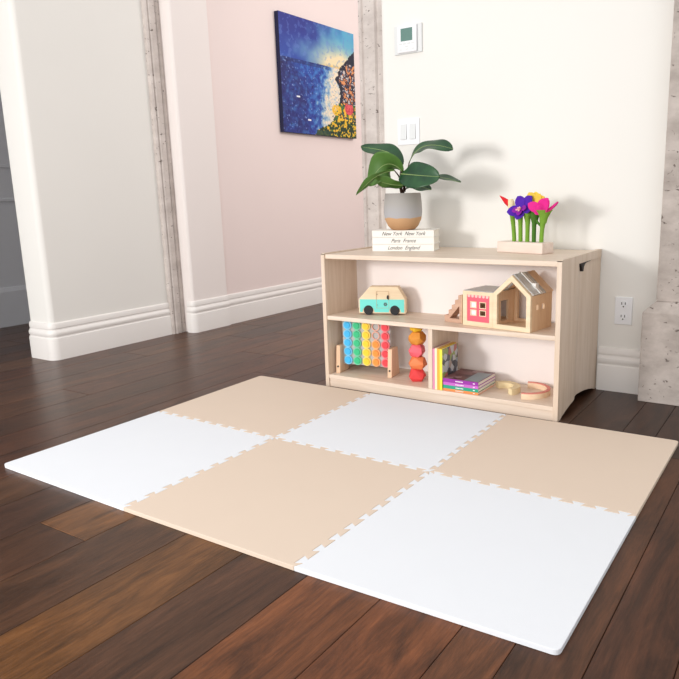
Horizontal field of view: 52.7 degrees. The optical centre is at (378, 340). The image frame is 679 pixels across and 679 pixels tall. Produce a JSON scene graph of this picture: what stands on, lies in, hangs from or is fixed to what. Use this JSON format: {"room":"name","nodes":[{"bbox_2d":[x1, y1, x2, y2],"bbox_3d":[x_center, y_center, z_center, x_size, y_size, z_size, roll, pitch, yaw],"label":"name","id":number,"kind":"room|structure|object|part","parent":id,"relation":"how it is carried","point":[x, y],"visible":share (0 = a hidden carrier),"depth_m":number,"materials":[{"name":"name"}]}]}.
{"room":"children's room","nodes":[
{"label":"children's room","id":0,"kind":"room"},
{"bbox_2d":[0,93,25,287],"bbox_3d":[-2.118,-1.571,5.392,0.140,2.600,5.400,6,14,32],"label":"wall","id":1,"kind":"structure","parent":0,"point":[11,261],"depth_m":4.70,"materials":[{"name":"grey paint"}]},
{"bbox_2d":[0,164,9,167],"bbox_3d":[-2.049,-1.354,5.396,0.012,0.024,5.400,6,14,32],"label":"trim","id":2,"kind":"structure","parent":1,"relation":"attached to","point":[1,165],"depth_m":4.64,"materials":[{"name":"grey paint"}]},
{"bbox_2d":[0,198,14,201],"bbox_3d":[-2.043,-1.134,5.442,0.012,0.024,5.400,6,14,32],"label":"trim","id":3,"kind":"structure","parent":1,"relation":"attached to","point":[1,199],"depth_m":4.67,"materials":[{"name":"grey paint"}]},
{"bbox_2d":[0,285,30,327],"bbox_3d":[-2.020,-0.425,5.589,0.025,0.270,5.400,6,14,32],"label":"baseboard","id":4,"kind":"structure","parent":1,"relation":"attached to","point":[14,306],"depth_m":4.77,"materials":[{"name":"grey paint"}]},
{"bbox_2d":[0,0,167,322],"bbox_3d":[-1.655,-1.246,3.800,0.208,2.600,0.790,6,14,32],"label":"wall","id":5,"kind":"structure","parent":0,"point":[74,90],"depth_m":3.71,"materials":[{"name":"white paint"}]},
{"bbox_2d":[29,303,172,360],"bbox_3d":[-1.626,-0.073,4.048,0.244,0.202,0.823,6,14,32],"label":"baseboard","id":6,"kind":"structure","parent":5,"relation":"attached to","point":[81,336],"depth_m":3.88,"materials":[{"name":"white paint"}]},
{"bbox_2d":[141,0,185,333],"bbox_3d":[-1.327,-1.321,4.114,0.075,2.600,0.104,6,14,32],"label":"trim","id":7,"kind":"structure","parent":5,"relation":"attached to","point":[150,17],"depth_m":4.13,"materials":[{"name":"wood"}]},
{"bbox_2d":[158,0,226,331],"bbox_3d":[-1.258,-1.363,4.305,0.320,2.600,0.300,6,14,32],"label":"wall","id":8,"kind":"structure","parent":0,"point":[183,23],"depth_m":4.23,"materials":[{"name":"white paint"}]},
{"bbox_2d":[206,0,364,293],"bbox_3d":[-0.372,-1.675,5.673,0.305,2.600,3.020,6,14,32],"label":"wall","id":9,"kind":"structure","parent":0,"point":[287,200],"depth_m":4.82,"materials":[{"name":"paint"}]},
{"bbox_2d":[186,277,322,332],"bbox_3d":[-0.353,-0.440,5.628,0.065,0.202,3.138,6,14,32],"label":"baseboard","id":10,"kind":"structure","parent":9,"relation":"attached to","point":[256,303],"depth_m":4.77,"materials":[{"name":"white paint"}]},
{"bbox_2d":[274,10,355,138],"bbox_3d":[-0.455,-1.967,5.171,0.034,0.802,0.915,6,14,32],"label":"canvas painting","id":11,"kind":"object","parent":9,"relation":"attached to","point":[316,76],"visible":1,"depth_m":5.10,"materials":[{"name":"fabric"}]},
{"bbox_2d":[0,303,678,678],"bbox_3d":[-0.687,0.269,2.930,6.300,0.050,8.600,6,14,32],"label":"floor","id":12,"kind":"structure","parent":0,"point":[90,589],"depth_m":1.51,"materials":[{"name":"brown wood"}]},
{"bbox_2d":[5,376,677,654],"bbox_3d":[-0.117,0.372,2.227,1.833,0.012,1.252,6,14,32],"label":"play mat","id":13,"kind":"object","parent":12,"relation":"on","point":[524,569],"depth_m":1.94,"materials":[{"name":"white rubber"}]},
{"bbox_2d":[321,246,601,421],"bbox_3d":[0.338,-0.084,2.928,1.055,0.592,0.509,6,14,32],"label":"shelf","id":14,"kind":"object","parent":12,"relation":"on","point":[562,356],"visible":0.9,"depth_m":2.81,"materials":[{"name":"brown wood"}]},
{"bbox_3d":[-0.097,-0.132,3.202,0.022,0.592,0.509,6,14,32],"label":"panel","id":15,"kind":"part","parent":14,"relation":"part of","materials":[{"name":"brown wood"}]},
{"bbox_2d":[336,321,399,377],"bbox_3d":[-0.052,0.030,3.021,0.271,0.236,0.091,4,13,24],"label":"abacus","id":16,"kind":"object","parent":14,"relation":"on","point":[343,350],"visible":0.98,"depth_m":3.00,"materials":[{"name":"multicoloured wood"}]},
{"bbox_2d":[344,331,349,336],"bbox_3d":[-0.139,-0.028,3.034,0.028,0.028,0.010,4,13,24],"label":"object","id":17,"kind":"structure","parent":16,"relation":"on","point":[346,333],"depth_m":3.03,"materials":[{"name":"blue plastic"}]},
{"bbox_2d":[344,322,349,327],"bbox_3d":[-0.140,-0.067,3.026,0.028,0.028,0.010,4,13,24],"label":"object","id":18,"kind":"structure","parent":16,"relation":"on","point":[346,324],"depth_m":3.02,"materials":[{"name":"blue plastic"}]},
{"bbox_2d":[345,357,350,362],"bbox_3d":[-0.136,0.088,3.059,0.028,0.028,0.010,4,13,24],"label":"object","id":19,"kind":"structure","parent":16,"relation":"on","point":[347,359],"depth_m":3.05,"materials":[{"name":"blue plastic"}]},
{"bbox_2d":[345,348,350,353],"bbox_3d":[-0.137,0.049,3.051,0.028,0.028,0.010,4,13,24],"label":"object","id":20,"kind":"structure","parent":16,"relation":"on","point":[347,350],"depth_m":3.05,"materials":[{"name":"blue plastic"}]},
{"bbox_2d":[345,339,350,345],"bbox_3d":[-0.138,0.011,3.042,0.028,0.028,0.010,4,13,24],"label":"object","id":21,"kind":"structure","parent":16,"relation":"on","point":[347,342],"depth_m":3.04,"materials":[{"name":"blue plastic"}]},
{"bbox_2d":[353,322,358,328],"bbox_3d":[-0.099,-0.064,3.007,0.028,0.028,0.010,4,13,24],"label":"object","id":22,"kind":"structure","parent":16,"relation":"on","point":[355,325],"depth_m":3.00,"materials":[{"name":"green plastic"}]},
{"bbox_2d":[353,331,359,337],"bbox_3d":[-0.098,-0.025,3.015,0.028,0.028,0.010,4,13,24],"label":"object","id":23,"kind":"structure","parent":16,"relation":"on","point":[356,334],"depth_m":3.01,"materials":[{"name":"green plastic"}]},
{"bbox_2d":[354,357,359,363],"bbox_3d":[-0.095,0.091,3.040,0.028,0.028,0.010,4,13,24],"label":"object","id":24,"kind":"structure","parent":16,"relation":"on","point":[356,360],"depth_m":3.04,"materials":[{"name":"green plastic"}]},
{"bbox_2d":[354,349,359,354],"bbox_3d":[-0.096,0.052,3.032,0.028,0.028,0.010,4,13,24],"label":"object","id":25,"kind":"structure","parent":16,"relation":"on","point":[356,351],"depth_m":3.03,"materials":[{"name":"green plastic"}]},
{"bbox_2d":[354,340,359,345],"bbox_3d":[-0.097,0.013,3.024,0.028,0.028,0.010,4,13,24],"label":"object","id":26,"kind":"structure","parent":16,"relation":"on","point":[356,342],"depth_m":3.02,"materials":[{"name":"green plastic"}]},
{"bbox_2d":[363,349,368,355],"bbox_3d":[-0.054,0.055,3.013,0.028,0.028,0.010,4,13,24],"label":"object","id":27,"kind":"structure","parent":16,"relation":"on","point":[366,352],"depth_m":3.01,"materials":[{"name":"yellow plastic"}]},
{"bbox_2d":[363,341,368,346],"bbox_3d":[-0.055,0.016,3.005,0.028,0.028,0.010,4,13,24],"label":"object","id":28,"kind":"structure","parent":16,"relation":"on","point":[365,343],"depth_m":3.00,"materials":[{"name":"yellow plastic"}]},
{"bbox_2d":[363,332,368,337],"bbox_3d":[-0.056,-0.022,2.997,0.028,0.028,0.010,4,13,24],"label":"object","id":29,"kind":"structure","parent":16,"relation":"on","point":[365,334],"depth_m":2.99,"materials":[{"name":"yellow plastic"}]},
{"bbox_2d":[363,323,368,329],"bbox_3d":[-0.057,-0.061,2.988,0.028,0.028,0.010,4,13,24],"label":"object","id":30,"kind":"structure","parent":16,"relation":"on","point":[365,326],"depth_m":2.98,"materials":[{"name":"yellow plastic"}]},
{"bbox_2d":[364,358,369,364],"bbox_3d":[-0.053,0.094,3.021,0.028,0.028,0.010,4,13,24],"label":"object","id":31,"kind":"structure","parent":16,"relation":"on","point":[366,361],"depth_m":3.02,"materials":[{"name":"yellow plastic"}]},
{"bbox_2d":[372,341,378,347],"bbox_3d":[-0.013,0.019,2.986,0.028,0.028,0.010,4,13,24],"label":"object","id":32,"kind":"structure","parent":16,"relation":"on","point":[375,344],"depth_m":2.98,"materials":[{"name":"orange plastic"}]},
{"bbox_2d":[373,359,378,364],"bbox_3d":[-0.011,0.097,3.002,0.028,0.028,0.010,4,13,24],"label":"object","id":33,"kind":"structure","parent":16,"relation":"on","point":[376,362],"depth_m":3.00,"materials":[{"name":"orange plastic"}]},
{"bbox_2d":[373,350,378,356],"bbox_3d":[-0.012,0.058,2.994,0.028,0.028,0.010,4,13,24],"label":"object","id":34,"kind":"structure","parent":16,"relation":"on","point":[375,353],"depth_m":2.99,"materials":[{"name":"orange plastic"}]},
{"bbox_2d":[382,351,387,357],"bbox_3d":[0.029,0.061,2.975,0.028,0.028,0.010,4,13,24],"label":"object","id":35,"kind":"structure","parent":16,"relation":"on","point":[385,354],"depth_m":2.97,"materials":[{"name":"red plastic"}]},
{"bbox_2d":[382,342,387,348],"bbox_3d":[0.028,0.022,2.967,0.028,0.028,0.010,4,13,24],"label":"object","id":36,"kind":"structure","parent":16,"relation":"on","point":[385,345],"depth_m":2.96,"materials":[{"name":"red plastic"}]},
{"bbox_2d":[382,333,387,339],"bbox_3d":[0.027,-0.016,2.959,0.028,0.028,0.010,4,13,24],"label":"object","id":37,"kind":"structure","parent":16,"relation":"on","point":[384,336],"depth_m":2.95,"materials":[{"name":"red plastic"}]},
{"bbox_2d":[382,325,387,330],"bbox_3d":[0.026,-0.055,2.951,0.028,0.028,0.010,4,13,24],"label":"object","id":38,"kind":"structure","parent":16,"relation":"on","point":[384,327],"depth_m":2.95,"materials":[{"name":"red plastic"}]},
{"bbox_2d":[359,285,406,314],"bbox_3d":[0.017,-0.175,2.976,0.208,0.124,0.054,1,12,13],"label":"toy car","id":39,"kind":"object","parent":14,"relation":"on","point":[386,299],"visible":1,"depth_m":2.95,"materials":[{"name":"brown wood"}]},
{"bbox_3d":[0.013,-0.149,2.960,0.196,0.056,0.002,1,12,13],"label":"aqua panel","id":40,"kind":"part","parent":39,"relation":"part of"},
{"bbox_2d":[372,242,439,250],"bbox_3d":[0.123,-0.417,3.044,0.276,0.030,0.141,2,12,15],"label":"book","id":41,"kind":"object","parent":14,"relation":"on","point":[376,247],"visible":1,"depth_m":2.98,"materials":[{"name":"white paper"}]},
{"bbox_2d":[372,235,439,243],"bbox_3d":[0.122,-0.447,3.038,0.276,0.030,0.141,2,12,15],"label":"book","id":42,"kind":"object","parent":41,"relation":"on","point":[375,240],"visible":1,"depth_m":2.97,"materials":[{"name":"white paper"}]},
{"bbox_2d":[372,228,439,236],"bbox_3d":[0.122,-0.476,3.032,0.276,0.030,0.141,2,12,15],"label":"book","id":43,"kind":"object","parent":42,"relation":"on","point":[419,232],"visible":1,"depth_m":2.97,"materials":[{"name":"white paper"}]},
{"bbox_2d":[356,139,460,229],"bbox_3d":[0.142,-0.658,2.914,0.469,0.372,0.254,6,14,32],"label":"potted plant","id":44,"kind":"object","parent":43,"relation":"on","point":[402,210],"visible":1,"depth_m":2.91,"materials":[{"name":"green plant"}]},
{"bbox_3d":[0.106,-0.563,2.987,0.167,0.157,0.167,6,14,32],"label":"pot","id":45,"kind":"part","parent":44,"relation":"part of","materials":[{"name":"grey ceramic"}]},
{"bbox_2d":[409,369,425,381],"bbox_3d":[0.165,0.145,2.895,0.072,0.053,0.071,-2,12,-3],"label":"block","id":46,"kind":"object","parent":14,"relation":"on","point":[416,375],"visible":0.91,"depth_m":2.87,"materials":[{"name":"red wood"}]},
{"bbox_2d":[409,356,426,369],"bbox_3d":[0.163,0.093,2.886,0.080,0.053,0.073,1,12,14],"label":"block","id":47,"kind":"object","parent":46,"relation":"on","point":[420,362],"visible":0.93,"depth_m":2.86,"materials":[{"name":"orange wood"}]},
{"bbox_2d":[408,344,424,356],"bbox_3d":[0.158,0.042,2.874,0.072,0.052,0.071,6,14,32],"label":"block","id":48,"kind":"object","parent":47,"relation":"on","point":[414,350],"visible":0.89,"depth_m":2.85,"materials":[{"name":"wood"}]},
{"bbox_2d":[408,331,425,344],"bbox_3d":[0.161,-0.009,2.858,0.073,0.053,0.069,-9,14,-32],"label":"block","id":49,"kind":"object","parent":48,"relation":"on","point":[415,338],"visible":0.93,"depth_m":2.84,"materials":[{"name":"orange wood"}]},
{"bbox_2d":[410,327,421,331],"bbox_3d":[0.159,-0.048,2.853,0.055,0.024,0.049,-8,14,-28],"label":"block","id":50,"kind":"object","parent":49,"relation":"on","point":[411,329],"visible":0.66,"depth_m":2.84,"materials":[{"name":"yellow wood"}]},
{"bbox_3d":[0.267,-0.074,2.818,1.019,0.018,0.240,6,14,32],"label":"shelf","id":51,"kind":"part","parent":14,"relation":"part of","materials":[{"name":"brown wood"}]},
{"bbox_3d":[0.273,0.184,2.871,1.019,0.018,0.243,6,14,32],"label":"shelf","id":52,"kind":"part","parent":14,"relation":"part of","materials":[{"name":"brown wood"}]},
{"bbox_2d":[433,341,449,388],"bbox_3d":[0.261,0.102,2.810,0.009,0.168,0.150,6,14,32],"label":"book","id":53,"kind":"object","parent":14,"relation":"on","point":[449,341],"visible":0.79,"depth_m":2.75,"materials":[{"name":"pink paper"}]},
{"bbox_2d":[435,341,453,388],"bbox_3d":[0.269,0.102,2.805,0.010,0.170,0.150,6,14,32],"label":"book","id":54,"kind":"object","parent":14,"relation":"on","point":[451,341],"visible":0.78,"depth_m":2.75,"materials":[{"name":"paper"}]},
{"bbox_2d":[437,342,455,389],"bbox_3d":[0.278,0.103,2.799,0.010,0.170,0.150,6,14,32],"label":"book","id":55,"kind":"object","parent":14,"relation":"on","point":[438,372],"visible":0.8,"depth_m":2.74,"materials":[{"name":"yellow paper"}]},
{"bbox_2d":[439,343,457,389],"bbox_3d":[0.285,0.106,2.789,0.012,0.168,0.140,6,14,32],"label":"book","id":56,"kind":"object","parent":14,"relation":"on","point":[448,355],"visible":0.82,"depth_m":2.76,"materials":[{"name":"yellow paper"}]},
{"bbox_2d":[445,295,462,322],"bbox_3d":[0.316,-0.132,2.762,0.086,0.114,0.050,9,16,42],"label":"stairs","id":57,"kind":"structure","parent":14,"relation":"on","point":[457,308],"depth_m":2.74,"materials":[{"name":"brown wood"}]},
{"bbox_3d":[0.334,-0.086,2.922,1.019,0.538,0.008,6,14,32],"label":"panel","id":58,"kind":"part","parent":14,"relation":"part of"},
{"bbox_3d":[0.333,-0.360,2.872,1.019,0.019,0.503,6,14,32],"label":"panel","id":59,"kind":"part","parent":14,"relation":"part of","materials":[{"name":"brown wood"}]},
{"bbox_2d":[443,383,494,394],"bbox_3d":[0.368,0.188,2.775,0.153,0.010,0.168,6,14,32],"label":"book","id":60,"kind":"object","parent":14,"relation":"on","point":[490,386],"visible":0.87,"depth_m":2.71,"materials":[{"name":"orange paper"}]},
{"bbox_2d":[443,380,494,392],"bbox_3d":[0.367,0.176,2.773,0.153,0.014,0.168,6,14,32],"label":"book","id":61,"kind":"object","parent":60,"relation":"on","point":[493,381],"visible":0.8,"depth_m":2.71,"materials":[{"name":"green paper"}]},
{"bbox_2d":[443,377,494,388],"bbox_3d":[0.367,0.163,2.770,0.153,0.012,0.168,6,14,32],"label":"book","id":62,"kind":"object","parent":61,"relation":"on","point":[493,378],"visible":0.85,"depth_m":2.71,"materials":[{"name":"purple paper"}]},
{"bbox_2d":[443,368,494,385],"bbox_3d":[0.367,0.149,2.767,0.153,0.016,0.168,6,14,32],"label":"book","id":63,"kind":"object","parent":62,"relation":"on","point":[461,376],"visible":1,"depth_m":2.74,"materials":[{"name":"purple paper"}]},
{"bbox_2d":[465,373,491,381],"bbox_3d":[0.397,0.148,2.733,0.061,0.001,0.132,6,14,32],"label":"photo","id":64,"kind":"object","parent":63,"relation":"on","point":[473,377],"depth_m":2.73},
{"bbox_2d":[463,270,552,332],"bbox_3d":[0.498,-0.162,2.643,0.306,0.214,0.165,9,16,41],"label":"house","id":65,"kind":"object","parent":14,"relation":"on","point":[481,307],"visible":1,"depth_m":2.61,"materials":[{"name":"brown wood"}]},
{"bbox_3d":[0.386,-0.122,2.647,0.102,0.104,0.004,9,16,41],"label":"pink window panel","id":66,"kind":"part","parent":65,"relation":"part of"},
{"bbox_3d":[0.386,-0.121,2.650,0.138,0.136,0.014,9,16,41],"label":"box frame","id":67,"kind":"part","parent":65,"relation":"part of","materials":[{"name":"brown wood"}]},
{"bbox_3d":[0.383,-0.169,2.635,0.095,0.012,0.003,9,16,41],"label":"scalloped trim","id":68,"kind":"part","parent":65,"relation":"part of","materials":[{"name":"wood"}]},
{"bbox_3d":[0.486,-0.147,2.760,0.138,0.136,0.014,9,16,41],"label":"box frame","id":69,"kind":"part","parent":65,"relation":"part of","materials":[{"name":"brown wood"}]},
{"bbox_3d":[0.497,-0.138,2.546,0.160,0.208,0.014,9,16,41],"label":"gable frame","id":70,"kind":"part","parent":65,"relation":"part of","materials":[{"name":"brown wood"}]},
{"bbox_3d":[0.498,-0.062,2.666,0.279,0.008,0.137,9,16,41],"label":"board","id":71,"kind":"part","parent":65,"relation":"part of","materials":[{"name":"brown wood"}]},
{"bbox_3d":[0.584,-0.147,2.656,0.012,0.158,0.010,9,16,41],"label":"post","id":72,"kind":"part","parent":65,"relation":"part of","materials":[{"name":"brown wood"}]},
{"bbox_3d":[0.597,-0.164,2.656,0.160,0.208,0.014,9,16,41],"label":"gable frame","id":73,"kind":"part","parent":65,"relation":"part of","materials":[{"name":"brown wood"}]},
{"bbox_2d":[496,381,520,394],"bbox_3d":[0.526,0.187,2.724,0.067,0.024,0.136,-5,13,-17],"label":"wooden arch","id":74,"kind":"object","parent":14,"relation":"on","point":[513,388],"visible":1,"depth_m":2.73,"materials":[{"name":"wood"}]},
{"bbox_2d":[497,192,558,253],"bbox_3d":[0.599,-0.470,2.732,0.088,0.240,0.296,-11,16,-39],"label":"artificial flowers","id":75,"kind":"object","parent":14,"relation":"on","point":[534,206],"visible":1,"depth_m":2.72,"materials":[{"name":"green fabric"}]},
{"bbox_3d":[0.548,-0.469,2.799,0.024,0.130,0.036,-11,16,-39],"label":"stem","id":76,"kind":"part","parent":75,"relation":"part of","materials":[{"name":"green fabric"}]},
{"bbox_3d":[0.573,-0.459,2.772,0.023,0.119,0.023,0,12,5],"label":"stem","id":77,"kind":"part","parent":75,"relation":"part of","materials":[{"name":"green fabric"}]},
{"bbox_3d":[0.597,-0.448,2.744,0.024,0.108,0.024,-11,16,-39],"label":"stem","id":78,"kind":"part","parent":75,"relation":"part of","materials":[{"name":"green fabric"}]},
{"bbox_3d":[0.618,-0.446,2.720,0.024,0.113,0.024,-11,16,-39],"label":"stem","id":79,"kind":"part","parent":75,"relation":"part of","materials":[{"name":"green fabric"}]},
{"bbox_3d":[0.646,-0.438,2.687,0.035,0.110,0.035,-11,16,-39],"label":"stem","id":80,"kind":"part","parent":75,"relation":"part of","materials":[{"name":"green fabric"}]},
{"bbox_2d":[521,381,550,399],"bbox_3d":[0.618,0.198,2.663,0.098,0.024,0.176,3,13,20],"label":"wooden arch","id":81,"kind":"object","parent":14,"relation":"on","point":[546,389],"visible":1,"depth_m":2.61,"materials":[{"name":"brown wood"}]},
{"bbox_3d":[0.773,-0.037,2.654,0.022,0.592,0.509,6,14,32],"label":"panel","id":82,"kind":"part","parent":14,"relation":"part of","materials":[{"name":"brown wood"}]},
{"bbox_2d":[381,0,673,387],"bbox_3d":[0.593,-1.119,2.934,1.281,2.600,0.155,6,14,32],"label":"wall","id":83,"kind":"structure","parent":0,"point":[565,102],"depth_m":2.83,"materials":[{"name":"white paint"}]},
{"bbox_2d":[358,0,385,246],"bbox_3d":[0.001,-1.183,3.307,0.130,2.600,0.155,6,14,32],"label":"trim","id":84,"kind":"structure","parent":83,"relation":"attached to","point":[369,11],"depth_m":3.25,"materials":[{"name":"wood"}]},
{"bbox_2d":[394,22,422,55],"bbox_3d":[0.129,-1.356,3.076,0.144,0.122,0.021,6,14,32],"label":"thermostat","id":85,"kind":"object","parent":83,"relation":"attached to","point":[407,38],"visible":1,"depth_m":3.06,"materials":[{"name":"grey plastic"}]},
{"bbox_2d":[397,118,419,144],"bbox_3d":[0.136,-0.966,3.165,0.116,0.116,0.013,6,14,32],"label":"light switch","id":86,"kind":"object","parent":83,"relation":"attached to","point":[408,129],"visible":0.97,"depth_m":3.16,"materials":[{"name":"white plastic"}]},
{"bbox_2d":[596,346,639,394],"bbox_3d":[1.004,0.125,2.844,0.184,0.185,0.018,6,14,32],"label":"baseboard","id":87,"kind":"structure","parent":83,"relation":"attached to","point":[617,368],"depth_m":2.84,"materials":[{"name":"white paint"}]},
{"bbox_2d":[614,297,632,324],"bbox_3d":[1.000,-0.120,2.796,0.070,0.114,0.009,6,14,32],"label":"power outlet","id":88,"kind":"object","parent":83,"relation":"attached to","point":[622,315],"visible":1,"depth_m":2.79,"materials":[{"name":"white plastic"}]},
{"bbox_2d":[619,313,626,320],"bbox_3d":[1.000,-0.094,2.799,0.033,0.033,0.003,6,14,32],"label":"socket","id":89,"kind":"object","parent":88,"relation":"attached to","point":[622,316],"depth_m":2.80,"materials":[{"name":"white plastic"}]},
{"bbox_2d":[619,301,627,308],"bbox_3d":[0.999,-0.145,2.788,0.033,0.033,0.003,6,14,32],"label":"socket","id":90,"kind":"object","parent":88,"relation":"attached to","point":[622,304],"depth_m":2.79,"materials":[{"name":"white plastic"}]},
{"bbox_2d":[638,0,678,405],"bbox_3d":[1.208,-1.026,2.426,0.387,2.600,0.163,6,14,32],"label":"trim","id":91,"kind":"structure","parent":83,"relation":"attached to","point":[659,350],"depth_m":2.61,"materials":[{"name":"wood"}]}
]}

